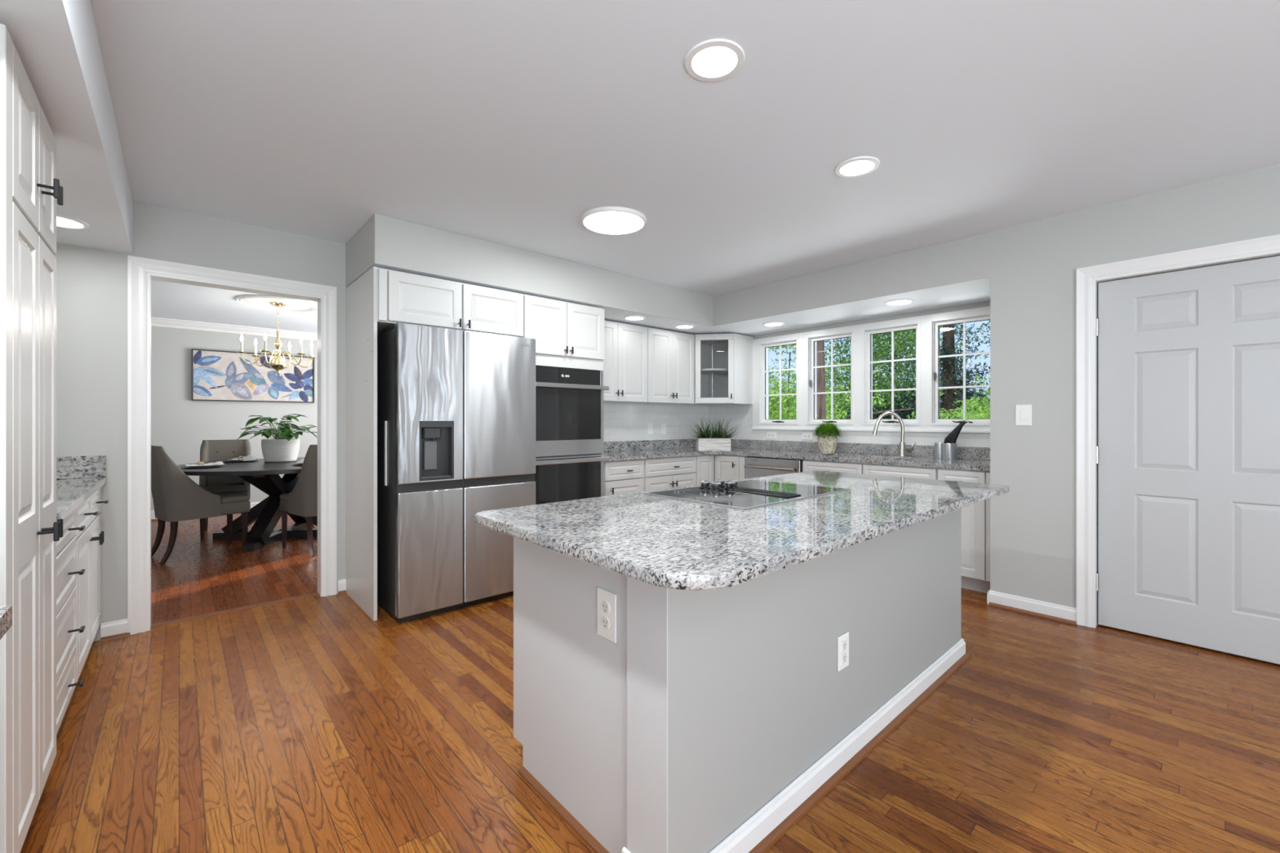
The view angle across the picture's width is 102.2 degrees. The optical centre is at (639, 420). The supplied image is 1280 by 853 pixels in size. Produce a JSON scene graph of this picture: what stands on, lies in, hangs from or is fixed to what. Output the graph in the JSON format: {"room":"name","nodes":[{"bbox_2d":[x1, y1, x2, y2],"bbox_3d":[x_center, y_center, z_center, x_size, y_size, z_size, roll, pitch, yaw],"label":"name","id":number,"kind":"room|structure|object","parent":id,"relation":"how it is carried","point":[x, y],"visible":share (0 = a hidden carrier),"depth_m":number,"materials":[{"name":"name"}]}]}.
{"room":"kitchen","nodes":[
{"label":"kitchen","id":0,"kind":"room"},
{"bbox_2d":[0,0,133,253],"bbox_3d":[-0.681,-1.089,-0.089,0.745,0.299,7.375,0,0,-42],"label":"soffit","id":1,"kind":"structure","parent":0,"point":[56,43],"depth_m":1.64,"materials":[{"name":"paint"}]},
{"bbox_2d":[56,213,89,229],"bbox_3d":[-2.721,-0.935,2.410,0.206,0.009,0.206,0,0,-42],"label":"recessed light","id":2,"kind":"object","parent":1,"relation":"in","point":[64,221],"visible":0.59,"depth_m":2.44,"materials":[{"name":"white plastic"}]},
{"bbox_2d":[53,200,346,641],"bbox_3d":[-1.377,-0.015,4.314,5.770,2.450,0.120,0,0,-42],"label":"wall","id":3,"kind":"structure","parent":0,"point":[91,283],"depth_m":2.88,"materials":[{"name":"paint"}]},
{"bbox_2d":[56,455,106,479],"bbox_3d":[-2.666,0.248,2.057,0.639,0.118,1.528,0,0,-42],"label":"backsplash","id":4,"kind":"structure","parent":3,"relation":"attached to","point":[89,466],"depth_m":2.76,"materials":[{"name":"stone"}]},
{"bbox_2d":[100,618,129,641],"bbox_3d":[-2.898,1.154,2.854,0.115,0.092,0.032,0,0,-42],"label":"baseboard","id":5,"kind":"structure","parent":3,"relation":"attached to","point":[115,629],"depth_m":2.85,"materials":[{"name":"white wood"}]},
{"bbox_2d":[127,255,336,635],"bbox_3d":[-2.524,0.137,3.276,1.026,2.124,0.140,0,0,-42],"label":"trim","id":6,"kind":"structure","parent":3,"relation":"attached to","point":[140,270],"depth_m":2.96,"materials":[{"name":"wood"}]},
{"bbox_2d":[151,592,319,627],"bbox_3d":[-2.544,1.226,3.299,0.876,0.059,0.060,0,0,-42],"label":"threshold","id":7,"kind":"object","parent":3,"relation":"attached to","point":[207,615],"depth_m":3.26,"materials":[{"name":"brown wood"}]},
{"bbox_2d":[337,578,346,595],"bbox_3d":[-2.071,1.154,3.592,0.048,0.092,0.032,0,0,-42],"label":"baseboard","id":8,"kind":"structure","parent":3,"relation":"attached to","point":[342,583],"depth_m":3.59,"materials":[{"name":"white wood"}]},
{"bbox_2d":[377,267,523,337],"bbox_3d":[-1.428,-0.763,3.671,0.978,0.326,0.754,0,0,-42],"label":"upper cabinet","id":9,"kind":"object","parent":3,"relation":"attached to","point":[402,297],"visible":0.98,"depth_m":3.37,"materials":[{"name":"white wood"}]},
{"bbox_2d":[603,320,647,403],"bbox_3d":[-0.300,-0.556,4.931,0.758,0.744,0.372,0,0,-42],"label":"upper cabinet","id":10,"kind":"object","parent":3,"relation":"attached to","point":[625,362],"visible":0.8,"depth_m":4.88,"materials":[{"name":"white wood"}]},
{"bbox_2d":[603,402,707,441],"bbox_3d":[0.029,0.009,5.483,2.115,0.417,0.008,0,0,-42],"label":"wall tiles","id":11,"kind":"structure","parent":3,"relation":"attached to","point":[621,421],"depth_m":5.54,"materials":[{"name":"tile"}]},
{"bbox_2d":[648,423,653,434],"bbox_3d":[0.114,0.085,5.543,0.074,0.120,0.014,0,0,-42],"label":"light switch","id":12,"kind":"object","parent":11,"relation":"attached to","point":[650,425],"visible":1,"depth_m":5.54,"materials":[{"name":"white plastic"}]},
{"bbox_2d":[661,423,666,434],"bbox_3d":[0.260,0.089,5.676,0.074,0.120,0.008,0,0,-42],"label":"light switch","id":13,"kind":"object","parent":11,"relation":"attached to","point":[663,425],"visible":1,"depth_m":5.67,"materials":[{"name":"white plastic"}]},
{"bbox_2d":[630,327,694,404],"bbox_3d":[0.238,-0.556,5.411,0.676,0.744,0.372,0,0,-42],"label":"upper cabinet","id":14,"kind":"object","parent":3,"relation":"attached to","point":[670,354],"visible":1,"depth_m":5.28,"materials":[{"name":"white wood"}]},
{"bbox_2d":[751,300,990,433],"bbox_3d":[1.919,-0.020,5.043,0.180,2.440,3.180,0,0,-42],"label":"wall window","id":15,"kind":"structure","parent":3,"relation":"in","point":[985,304],"depth_m":4.78,"materials":[{"name":"paint"}]},
{"bbox_2d":[760,339,796,422],"bbox_3d":[1.505,-0.405,5.495,0.157,0.856,0.451,0,0,-42],"label":"window","id":16,"kind":"structure","parent":15,"relation":"attached to","point":[764,348],"depth_m":5.62,"materials":[{"name":"white"}]},
{"bbox_2d":[808,333,851,422],"bbox_3d":[1.891,-0.405,5.062,0.157,0.856,0.451,0,0,-42],"label":"window","id":17,"kind":"structure","parent":15,"relation":"attached to","point":[812,341],"depth_m":5.15,"materials":[{"name":"white"}]},
{"bbox_2d":[707,404,990,447],"bbox_3d":[1.841,0.009,5.035,0.008,0.417,3.072,0,0,-42],"label":"backsplash","id":18,"kind":"structure","parent":15,"relation":"attached to","point":[741,415],"depth_m":5.21,"materials":[{"name":"tile"}]},
{"bbox_2d":[674,333,753,405],"bbox_3d":[0.810,-0.556,5.723,0.612,0.743,0.671,0,0,-42],"label":"upper cabinet","id":19,"kind":"object","parent":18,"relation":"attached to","point":[723,362],"visible":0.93,"depth_m":5.59,"materials":[{"name":"white wood"}]},
{"bbox_2d":[700,368,728,374],"bbox_3d":[0.810,-0.553,5.776,0.480,0.026,0.480,0,0,-42],"label":"shelf","id":20,"kind":"object","parent":19,"relation":"attached to","point":[705,371],"depth_m":5.67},
{"bbox_2d":[766,431,776,439],"bbox_3d":[1.403,0.153,5.512,0.009,0.074,0.120,0,0,-42],"label":"outlet","id":21,"kind":"object","parent":18,"relation":"attached to","point":[772,435],"visible":1,"depth_m":5.51,"materials":[{"name":"white plastic"}]},
{"bbox_2d":[801,432,813,439],"bbox_3d":[1.684,0.153,5.198,0.009,0.074,0.120,0,0,-42],"label":"outlet","id":22,"kind":"object","parent":18,"relation":"attached to","point":[805,436],"visible":0.98,"depth_m":5.20,"materials":[{"name":"white plastic"}]},
{"bbox_2d":[865,324,917,422],"bbox_3d":[2.275,-0.405,4.633,0.157,0.856,0.462,0,0,-42],"label":"window","id":23,"kind":"structure","parent":15,"relation":"attached to","point":[868,334],"depth_m":4.68,"materials":[{"name":"white"}]},
{"bbox_2d":[933,314,990,422],"bbox_3d":[2.651,-0.405,4.211,0.157,0.856,0.447,0,0,-42],"label":"window","id":24,"kind":"structure","parent":15,"relation":"attached to","point":[936,325],"depth_m":4.28,"materials":[{"name":"white"}]},
{"bbox_2d":[151,512,317,624],"bbox_3d":[-3.747,1.230,5.250,4.800,0.060,4.475,0,0,-42],"label":"floor","id":25,"kind":"structure","parent":0,"point":[198,576],"depth_m":4.11,"materials":[{"name":"brown wood"}]},
{"bbox_2d":[151,445,250,564],"bbox_3d":[-3.989,0.709,4.654,0.477,0.998,0.668,0,0,35],"label":"dining chair","id":26,"kind":"object","parent":25,"relation":"on","point":[176,498],"visible":0.98,"depth_m":4.42,"materials":[{"name":"grey fabric"}]},
{"bbox_2d":[199,439,250,539],"bbox_3d":[-4.449,0.709,5.539,0.439,0.998,0.614,0,0,-37],"label":"dining chair","id":27,"kind":"object","parent":25,"relation":"on","point":[211,451],"visible":0.48,"depth_m":5.65,"materials":[{"name":"beige fabric"}]},
{"bbox_2d":[177,457,317,551],"bbox_3d":[-3.698,0.818,5.345,1.804,0.765,1.804,0,0,35],"label":"dining table","id":28,"kind":"object","parent":25,"relation":"on","point":[264,476],"visible":0.47,"depth_m":5.11,"materials":[{"name":"black wood"}]},
{"bbox_2d":[180,465,222,468],"bbox_3d":[-4.095,0.428,4.829,0.310,0.012,0.310,0,0,37],"label":"charger plate","id":29,"kind":"object","parent":28,"relation":"on","point":[215,465],"visible":0.67,"depth_m":4.77,"materials":[{"name":"grey"}]},
{"bbox_2d":[184,464,217,466],"bbox_3d":[-4.095,0.419,4.829,0.248,0.015,0.248,0,0,37],"label":"dinner plate","id":30,"kind":"object","parent":29,"relation":"on","point":[215,464],"visible":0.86,"depth_m":4.76,"materials":[{"name":"grey"}]},
{"bbox_2d":[184,461,224,466],"bbox_3d":[-4.084,0.401,4.840,0.123,0.044,0.270,0,0,37],"label":"napkin","id":31,"kind":"object","parent":30,"relation":"on","point":[200,463],"visible":0.93,"depth_m":4.82,"materials":[{"name":"white fabric"}]},
{"bbox_2d":[224,459,259,462],"bbox_3d":[-4.274,0.428,5.541,0.310,0.012,0.310,0,0,27],"label":"charger plate","id":32,"kind":"object","parent":28,"relation":"on","point":[255,460],"visible":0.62,"depth_m":5.47,"materials":[{"name":"grey"}]},
{"bbox_3d":[-4.274,0.419,5.541,0.248,0.015,0.248,0,0,27],"label":"dinner plate","id":33,"kind":"object","parent":32,"relation":"on","visible":0},
{"bbox_2d":[231,454,255,461],"bbox_3d":[-4.261,0.391,5.534,0.270,0.064,0.120,0,0,27],"label":"napkin","id":34,"kind":"object","parent":33,"relation":"on","point":[249,457],"visible":1,"depth_m":5.49,"materials":[{"name":"white fabric"}]},
{"bbox_2d":[236,413,317,462],"bbox_3d":[-3.849,0.180,5.505,0.750,0.509,0.784,0,0,-42],"label":"potted plant","id":35,"kind":"object","parent":28,"relation":"on","point":[282,447],"visible":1,"depth_m":5.39,"materials":[{"name":"green plant"}]},
{"bbox_2d":[279,444,317,556],"bbox_3d":[-3.020,0.709,4.881,0.668,0.998,0.477,0,0,34],"label":"dining chair","id":36,"kind":"object","parent":25,"relation":"on","point":[302,501],"visible":0.38,"depth_m":4.59,"materials":[{"name":"beige fabric"}]},
{"bbox_2d":[151,326,317,511],"bbox_3d":[-5.204,-0.020,6.883,4.600,2.440,0.100,0,0,-42],"label":"wall","id":37,"kind":"structure","parent":0,"point":[180,424],"depth_m":6.50,"materials":[{"name":"paint"}]},
{"bbox_2d":[151,501,261,520],"bbox_3d":[-5.160,1.140,6.833,4.600,0.120,0.032,0,0,-42],"label":"baseboard","id":38,"kind":"structure","parent":37,"relation":"attached to","point":[252,504],"depth_m":6.22,"materials":[{"name":"white wood"}]},
{"bbox_2d":[151,316,317,341],"bbox_3d":[-5.142,-1.190,6.814,4.600,0.100,0.085,0,0,-42],"label":"trim","id":39,"kind":"structure","parent":37,"relation":"attached to","point":[155,322],"depth_m":6.67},
{"bbox_2d":[191,348,314,403],"bbox_3d":[-5.103,-0.578,6.874,1.310,0.645,0.045,0,0,-42],"label":"painting","id":40,"kind":"object","parent":37,"relation":"attached to","point":[216,375],"visible":0.98,"depth_m":6.79,"materials":[{"name":"multicoloured"}]},
{"bbox_2d":[345,213,712,326],"bbox_3d":[-0.666,-1.090,4.381,3.100,0.298,0.725,0,0,-42],"label":"soffit","id":41,"kind":"structure","parent":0,"point":[384,240],"depth_m":3.64,"materials":[{"name":"paint"}]},
{"bbox_2d":[20,587,1279,852],"bbox_3d":[1.171,1.230,1.534,5.870,0.060,7.530,0,0,-42],"label":"floor","id":42,"kind":"structure","parent":0,"point":[315,724],"depth_m":1.88,"materials":[{"name":"brown wood"}]},
{"bbox_2d":[0,23,62,852],"bbox_3d":[-1.907,0.136,1.255,0.659,2.128,0.672,0,0,-42],"label":"pantry cabinet","id":43,"kind":"object","parent":42,"relation":"on","point":[30,188],"visible":1,"depth_m":1.36,"materials":[{"name":"white wood"}]},
{"bbox_2d":[56,508,84,734],"bbox_3d":[-2.348,0.769,1.733,0.644,0.861,0.613,0,0,-42],"label":"base cabinet","id":44,"kind":"object","parent":42,"relation":"on","point":[66,547],"visible":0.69,"depth_m":1.96,"materials":[{"name":"white wood"}]},
{"bbox_2d":[74,487,108,682],"bbox_3d":[-2.856,0.769,2.302,0.644,0.861,0.908,0,0,-42],"label":"base cabinet","id":45,"kind":"object","parent":42,"relation":"on","point":[90,540],"visible":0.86,"depth_m":2.45,"materials":[{"name":"white wood"}]},
{"bbox_2d":[56,455,106,521],"bbox_3d":[-2.666,0.264,2.058,0.641,0.150,1.529,0,0,-42],"label":"countertop","id":46,"kind":"structure","parent":45,"relation":"on","point":[77,477],"depth_m":2.70,"materials":[{"name":"stone"}]},
{"bbox_2d":[345,266,377,621],"bbox_3d":[-1.824,0.136,3.365,0.021,2.128,0.700,0,0,-42],"label":"end panel","id":47,"kind":"object","parent":42,"relation":"on","point":[361,296],"visible":1,"depth_m":3.29,"materials":[{"name":"white"}]},
{"bbox_2d":[377,322,535,622],"bbox_3d":[-1.333,0.306,3.607,0.914,1.787,0.802,0,0,-42],"label":"refrigerator","id":48,"kind":"object","parent":42,"relation":"on","point":[456,408],"visible":0.99,"depth_m":3.24,"materials":[{"name":"grey"}]},
{"bbox_2d":[522,293,604,454],"bbox_3d":[-0.786,0.137,4.245,0.740,2.126,0.754,0,0,-42],"label":"tall cabinet","id":49,"kind":"object","parent":42,"relation":"on","point":[568,335],"visible":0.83,"depth_m":3.98,"materials":[{"name":"wood"}]},
{"bbox_2d":[534,364,608,504],"bbox_3d":[-0.729,0.281,4.182,0.725,1.387,0.635,0,0,-42],"label":"wall oven","id":50,"kind":"object","parent":49,"relation":"in","point":[569,402],"visible":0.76,"depth_m":3.98,"materials":[{"name":"grey metal"}]},
{"bbox_2d":[603,458,644,496],"bbox_3d":[-0.333,0.769,4.709,0.525,0.861,0.644,0,0,-42],"label":"base cabinet","id":51,"kind":"object","parent":42,"relation":"on","point":[627,476],"visible":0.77,"depth_m":4.50,"materials":[{"name":"white wood"}]},
{"bbox_2d":[644,455,696,491],"bbox_3d":[0.121,0.769,5.114,0.690,0.861,0.644,0,0,-42],"label":"base cabinet","id":52,"kind":"object","parent":42,"relation":"on","point":[664,473],"visible":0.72,"depth_m":4.88,"materials":[{"name":"white wood"}]},
{"bbox_2d":[695,454,746,484],"bbox_3d":[0.815,0.769,5.502,0.858,0.861,0.985,0,0,-42],"label":"base cabinet","id":53,"kind":"object","parent":42,"relation":"on","point":[710,468],"visible":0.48,"depth_m":5.20,"materials":[{"name":"white wood"}]},
{"bbox_2d":[513,508,970,852],"bbox_3d":[0.580,0.771,2.232,2.172,0.858,0.880,0,0,-42],"label":"kitchen island","id":54,"kind":"object","parent":42,"relation":"on","point":[714,721],"visible":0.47,"depth_m":1.53,"materials":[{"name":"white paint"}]},
{"bbox_2d":[597,587,616,643],"bbox_3d":[-0.092,0.532,1.416,0.009,0.132,0.082,0,0,-42],"label":"outlet","id":55,"kind":"object","parent":54,"relation":"attached to","point":[606,600],"visible":1,"depth_m":1.41,"materials":[{"name":"white plastic"}]},
{"bbox_2d":[601,601,609,613],"bbox_3d":[-0.094,0.511,1.415,0.004,0.033,0.033,0,0,-42],"label":"receptacle","id":56,"kind":"object","parent":55,"relation":"attached to","point":[605,605],"depth_m":1.41,"materials":[{"name":"grey"}]},
{"bbox_2d":[601,616,609,629],"bbox_3d":[-0.094,0.553,1.415,0.004,0.033,0.033,0,0,-42],"label":"receptacle","id":57,"kind":"object","parent":55,"relation":"attached to","point":[605,620],"depth_m":1.41,"materials":[{"name":"grey"}]},
{"bbox_2d":[474,470,1009,590],"bbox_3d":[0.607,0.328,2.127,2.262,0.031,1.023,0,0,-42],"label":"island countertop","id":58,"kind":"structure","parent":54,"relation":"on","point":[668,543],"depth_m":1.57,"materials":[{"name":"stone"}]},
{"bbox_2d":[644,479,848,510],"bbox_3d":[0.477,0.292,2.252,0.762,0.039,0.517,0,0,-42],"label":"cooktop","id":59,"kind":"object","parent":58,"relation":"in","point":[744,495],"visible":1,"depth_m":2.20,"materials":[{"name":"black glass"}]},
{"bbox_2d":[728,487,800,497],"bbox_3d":[0.525,0.302,2.198,0.100,0.007,0.300,0,0,-42],"label":"vent grille","id":60,"kind":"object","parent":59,"relation":"attached to","point":[742,490],"depth_m":2.17,"materials":[{"name":"black metal"}]},
{"bbox_2d":[837,631,848,671],"bbox_3d":[0.708,0.802,1.796,0.074,0.118,0.009,0,0,-42],"label":"outlet","id":61,"kind":"object","parent":54,"relation":"attached to","point":[842,640],"visible":1,"depth_m":1.79,"materials":[{"name":"white plastic"}]},
{"bbox_2d":[841,639,846,652],"bbox_3d":[0.710,0.781,1.794,0.032,0.038,0.003,0,0,-42],"label":"receptacle","id":62,"kind":"object","parent":61,"relation":"attached to","point":[843,641],"depth_m":1.79,"materials":[{"name":"grey"}]},
{"bbox_2d":[841,651,846,664],"bbox_3d":[0.710,0.823,1.794,0.032,0.038,0.003,0,0,-42],"label":"receptacle","id":63,"kind":"object","parent":61,"relation":"attached to","point":[843,653],"depth_m":1.79,"materials":[{"name":"grey"}]},
{"bbox_2d":[743,456,803,479],"bbox_3d":[1.421,0.769,4.969,0.647,0.862,0.604,0,0,-42],"label":"dishwasher","id":64,"kind":"object","parent":42,"relation":"on","point":[755,466],"visible":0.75,"depth_m":4.80,"materials":[{"name":"grey metal"}]},
{"bbox_2d":[802,459,863,474],"bbox_3d":[1.821,0.769,4.553,0.644,0.861,0.537,0,0,-42],"label":"base cabinet","id":65,"kind":"object","parent":42,"relation":"on","point":[807,464],"visible":0.13,"depth_m":4.36,"materials":[{"name":"white wood"}]},
{"bbox_2d":[862,463,937,479],"bbox_3d":[2.183,0.769,4.147,0.644,0.861,0.547,0,0,-42],"label":"base cabinet","id":66,"kind":"object","parent":42,"relation":"on","point":[926,473],"visible":0.12,"depth_m":3.94,"materials":[{"name":"white wood"}]},
{"bbox_2d":[603,438,990,471],"bbox_3d":[1.054,0.273,4.334,2.127,0.132,3.086,0,0,-42],"label":"countertop","id":67,"kind":"structure","parent":66,"relation":"on","point":[971,458],"depth_m":4.77,"materials":[{"name":"stone"}]},
{"bbox_2d":[689,416,742,451],"bbox_3d":[0.748,0.112,5.321,0.790,0.390,0.551,0,0,-5],"label":"planter","id":68,"kind":"object","parent":67,"relation":"on","point":[713,442],"visible":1,"depth_m":5.26,"materials":[{"name":"white wood"}]},
{"bbox_2d":[812,421,842,453],"bbox_3d":[1.762,0.153,4.860,0.307,0.307,0.305,0,0,-42],"label":"potted plant","id":69,"kind":"object","parent":67,"relation":"on","point":[827,444],"visible":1,"depth_m":4.79,"materials":[{"name":"green plant"}]},
{"bbox_2d":[871,411,915,456],"bbox_3d":[2.187,0.111,4.442,0.356,0.393,0.059,0,0,9],"label":"tap","id":70,"kind":"object","parent":67,"relation":"on","point":[903,448],"visible":0.99,"depth_m":4.42,"materials":[{"name":"silver metal"}]},
{"bbox_2d":[933,442,957,459],"bbox_3d":[2.459,0.242,4.154,0.114,0.130,0.164,0,0,-42],"label":"utensil holder","id":71,"kind":"object","parent":67,"relation":"on","point":[942,451],"visible":0.94,"depth_m":4.10,"materials":[{"name":"silver metal"}]},
{"bbox_2d":[943,420,968,443],"bbox_3d":[2.508,0.143,4.098,0.040,0.303,0.183,0,0,-42],"label":"serving spoon","id":72,"kind":"object","parent":71,"relation":"in","point":[952,437],"visible":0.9,"depth_m":4.09,"materials":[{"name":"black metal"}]},
{"bbox_2d":[937,467,990,593],"bbox_3d":[2.487,0.769,3.806,0.644,0.861,0.362,0,0,-42],"label":"base cabinet","id":73,"kind":"object","parent":42,"relation":"on","point":[975,517],"visible":0.29,"depth_m":3.59,"materials":[{"name":"white wood"}]},
{"bbox_3d":[-0.886,0.769,0.154,0.664,0.861,1.170,0,0,-42],"label":"base cabinet","id":74,"kind":"object","parent":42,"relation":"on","visible":0},
{"bbox_2d":[0,604,12,639],"bbox_3d":[-0.907,0.324,0.155,0.731,0.034,1.240,0,0,-42],"label":"countertop","id":75,"kind":"structure","parent":74,"relation":"on","point":[6,612],"depth_m":0.83,"materials":[{"name":"stone"}]},
{"bbox_2d":[346,263,990,336],"bbox_3d":[0.401,-0.940,3.756,3.860,0.001,3.080,0,0,-42],"label":"soffit","id":76,"kind":"structure","parent":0,"point":[977,291],"depth_m":4.37,"materials":[{"name":"paint"}]},
{"bbox_2d":[623,315,645,320],"bbox_3d":[-0.048,-0.935,4.695,0.206,0.009,0.206,0,0,-42],"label":"recessed light","id":77,"kind":"object","parent":76,"relation":"in","point":[634,317],"visible":1,"depth_m":4.69,"materials":[{"name":"white plastic"}]},
{"bbox_2d":[674,324,694,328],"bbox_3d":[0.444,-0.935,5.127,0.206,0.009,0.206,0,0,-42],"label":"recessed light","id":78,"kind":"object","parent":76,"relation":"in","point":[683,326],"visible":1,"depth_m":5.11,"materials":[{"name":"white plastic"}]},
{"bbox_2d":[762,321,784,326],"bbox_3d":[1.290,-0.935,4.990,0.206,0.009,0.206,0,0,-42],"label":"recessed light","id":79,"kind":"object","parent":76,"relation":"in","point":[771,323],"visible":1,"depth_m":4.97,"materials":[{"name":"white plastic"}]},
{"bbox_2d":[884,298,914,305],"bbox_3d":[2.047,-0.935,4.074,0.206,0.009,0.206,0,0,-42],"label":"recessed light","id":80,"kind":"object","parent":76,"relation":"in","point":[900,301],"visible":1,"depth_m":4.06,"materials":[{"name":"white plastic"}]},
{"bbox_2d":[90,0,1279,333],"bbox_3d":[-0.580,-1.390,3.001,6.530,0.300,12.050,0,0,-42],"label":"ceiling","id":81,"kind":"structure","parent":0,"point":[506,122],"depth_m":2.12,"materials":[{"name":"paint"}]},
{"bbox_2d":[234,294,317,311],"bbox_3d":[-3.803,-1.229,5.425,0.720,0.022,0.720,0,0,-42],"label":"ceiling medallion","id":82,"kind":"object","parent":81,"relation":"attached to","point":[260,301],"visible":0.84,"depth_m":5.38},
{"bbox_2d":[236,302,315,377],"bbox_3d":[-3.803,-0.849,5.425,0.693,0.770,0.629,0,0,-42],"label":"chandelier","id":83,"kind":"object","parent":82,"relation":"hanging from","point":[277,362],"visible":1,"depth_m":5.39,"materials":[{"name":"gold metal"}]},
{"bbox_2d":[581,206,646,234],"bbox_3d":[-0.162,-1.226,3.185,0.400,0.028,0.400,0,0,-42],"label":"recessed light","id":84,"kind":"object","parent":81,"relation":"in","point":[606,220],"visible":1,"depth_m":3.13,"materials":[{"name":"white plastic"}]},
{"bbox_2d":[684,38,744,81],"bbox_3d":[0.256,-1.279,1.777,0.204,0.092,0.204,0,0,-42],"label":"recessed light","id":85,"kind":"object","parent":81,"relation":"in","point":[718,59],"visible":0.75,"depth_m":1.82,"materials":[{"name":"white plastic"}]},
{"bbox_2d":[834,155,879,177],"bbox_3d":[1.058,-1.279,2.519,0.204,0.092,0.204,0,0,-42],"label":"recessed light","id":86,"kind":"object","parent":81,"relation":"in","point":[856,166],"visible":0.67,"depth_m":2.56,"materials":[{"name":"white plastic"}]},
{"bbox_2d":[712,164,1279,608],"bbox_3d":[2.981,-0.015,2.694,0.115,2.450,6.650,0,0,-42],"label":"wall","id":87,"kind":"structure","parent":0,"point":[1033,264],"depth_m":3.19,"materials":[{"name":"paint"}]},
{"bbox_2d":[603,438,990,460],"bbox_3d":[1.052,0.257,4.331,2.107,0.100,3.071,0,0,-42],"label":"backsplash","id":88,"kind":"structure","parent":87,"relation":"attached to","point":[918,451],"depth_m":5.15,"materials":[{"name":"stone"}]},
{"bbox_2d":[1015,404,1031,426],"bbox_3d":[2.408,-0.036,3.242,0.008,0.132,0.084,0,0,-42],"label":"light switch","id":89,"kind":"object","parent":87,"relation":"attached to","point":[1023,412],"visible":1,"depth_m":3.24,"materials":[{"name":"white plastic"}]},
{"bbox_2d":[988,590,1076,625],"bbox_3d":[2.426,1.154,3.205,0.032,0.092,0.439,0,0,-42],"label":"baseboard","id":90,"kind":"structure","parent":87,"relation":"attached to","point":[1053,611],"depth_m":3.19,"materials":[{"name":"white wood"}]},
{"bbox_2d":[1075,234,1279,627],"bbox_3d":[2.975,0.151,2.673,0.120,2.095,1.089,0,0,-42],"label":"trim","id":91,"kind":"structure","parent":87,"relation":"attached to","point":[1087,278],"depth_m":3.00,"materials":[{"name":"wood"}]},
{"bbox_2d":[1096,255,1279,664],"bbox_3d":[2.960,0.191,2.669,0.099,1.994,0.934,0,0,-42],"label":"door","id":92,"kind":"structure","parent":87,"relation":"in","point":[1188,450],"depth_m":2.73,"materials":[{"name":"white wood"}]},
{"bbox_3d":[2.652,0.130,3.640,0.655,2.140,0.090,0,0,-42],"label":"wall","id":93,"kind":"structure","parent":0,"visible":0},
{"bbox_2d":[983,590,990,604],"bbox_3d":[2.351,1.154,3.453,0.214,0.092,0.032,0,0,-42],"label":"baseboard","id":94,"kind":"structure","parent":93,"relation":"attached to","point":[987,602],"depth_m":3.38,"materials":[{"name":"white wood"}]},
{"label":"outside","id":95,"kind":"structure","parent":0,"visible":0},
{"bbox_3d":[14.272,2.050,32.841,54.970,0.100,90.000,0,0,-42],"label":"lawn","id":96,"kind":"structure","parent":95,"visible":0},
{"bbox_2d":[768,344,903,419],"bbox_3d":[2.300,0.223,8.726,3.849,3.595,4.231,0,0,33],"label":"tree","id":97,"kind":"object","parent":96,"relation":"on","point":[788,402],"visible":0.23,"depth_m":8.28,"materials":[{"name":"green plant"}]},
{"bbox_2d":[790,330,915,418],"bbox_3d":[3.239,-0.416,9.260,4.554,4.876,4.129,0,0,-45],"label":"tree","id":98,"kind":"object","parent":96,"relation":"on","point":[821,398],"visible":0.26,"depth_m":8.66,"materials":[{"name":"green plant"}]},
{"bbox_2d":[768,375,940,418],"bbox_3d":[6.011,0.267,15.956,8.048,3.507,6.196,0,0,-37],"label":"tree","id":99,"kind":"object","parent":96,"relation":"on","point":[825,375],"visible":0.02,"depth_m":15.29,"materials":[{"name":"green plant"}]},
{"bbox_2d":[792,356,959,418],"bbox_3d":[8.667,-0.557,18.731,8.716,5.154,6.820,0,0,-26],"label":"tree","id":100,"kind":"object","parent":96,"relation":"on","point":[883,357],"visible":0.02,"depth_m":17.96,"materials":[{"name":"green plant"}]},
{"bbox_2d":[783,323,986,418],"bbox_3d":[4.668,-0.728,10.010,4.914,5.504,3.747,0,0,-12],"label":"tree","id":101,"kind":"object","parent":96,"relation":"on","point":[913,351],"visible":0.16,"depth_m":9.82,"materials":[{"name":"green plant"}]},
{"bbox_2d":[829,364,990,418],"bbox_3d":[5.926,0.371,11.419,4.948,3.298,4.076,0,0,-20],"label":"tree","id":102,"kind":"object","parent":96,"relation":"on","point":[904,414],"visible":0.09,"depth_m":11.03,"materials":[{"name":"green plant"}]},
{"bbox_2d":[837,364,990,418],"bbox_3d":[9.681,-0.014,17.402,7.328,4.068,8.638,0,0,36],"label":"tree","id":103,"kind":"object","parent":96,"relation":"on","point":[912,364],"visible":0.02,"depth_m":16.65,"materials":[{"name":"green plant"}]},
{"bbox_2d":[888,391,990,414],"bbox_3d":[10.084,0.413,14.887,6.776,3.214,7.957,0,0,22],"label":"tree","id":104,"kind":"object","parent":96,"relation":"on","point":[988,391],"visible":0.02,"depth_m":14.66,"materials":[{"name":"green plant"}]},
{"bbox_2d":[897,324,990,418],"bbox_3d":[4.573,-0.038,7.687,1.407,4.118,1.399,0,0,-30],"label":"tree","id":105,"kind":"object","parent":96,"relation":"on","point":[948,375],"visible":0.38,"depth_m":7.54,"materials":[{"name":"green plant"}]},
{"bbox_2d":[906,373,990,418],"bbox_3d":[4.138,0.737,6.073,1.918,2.565,1.614,0,0,-42],"label":"shrub","id":106,"kind":"object","parent":96,"relation":"on","point":[982,411],"visible":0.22,"depth_m":6.09,"materials":[{"name":"green plant"}]},
{"bbox_2d":[939,320,990,410],"bbox_3d":[5.190,-0.349,7.376,1.942,4.755,3.717,0,0,26],"label":"tree","id":107,"kind":"object","parent":96,"relation":"on","point":[984,324],"visible":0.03,"depth_m":8.21,"materials":[{"name":"green plant"}]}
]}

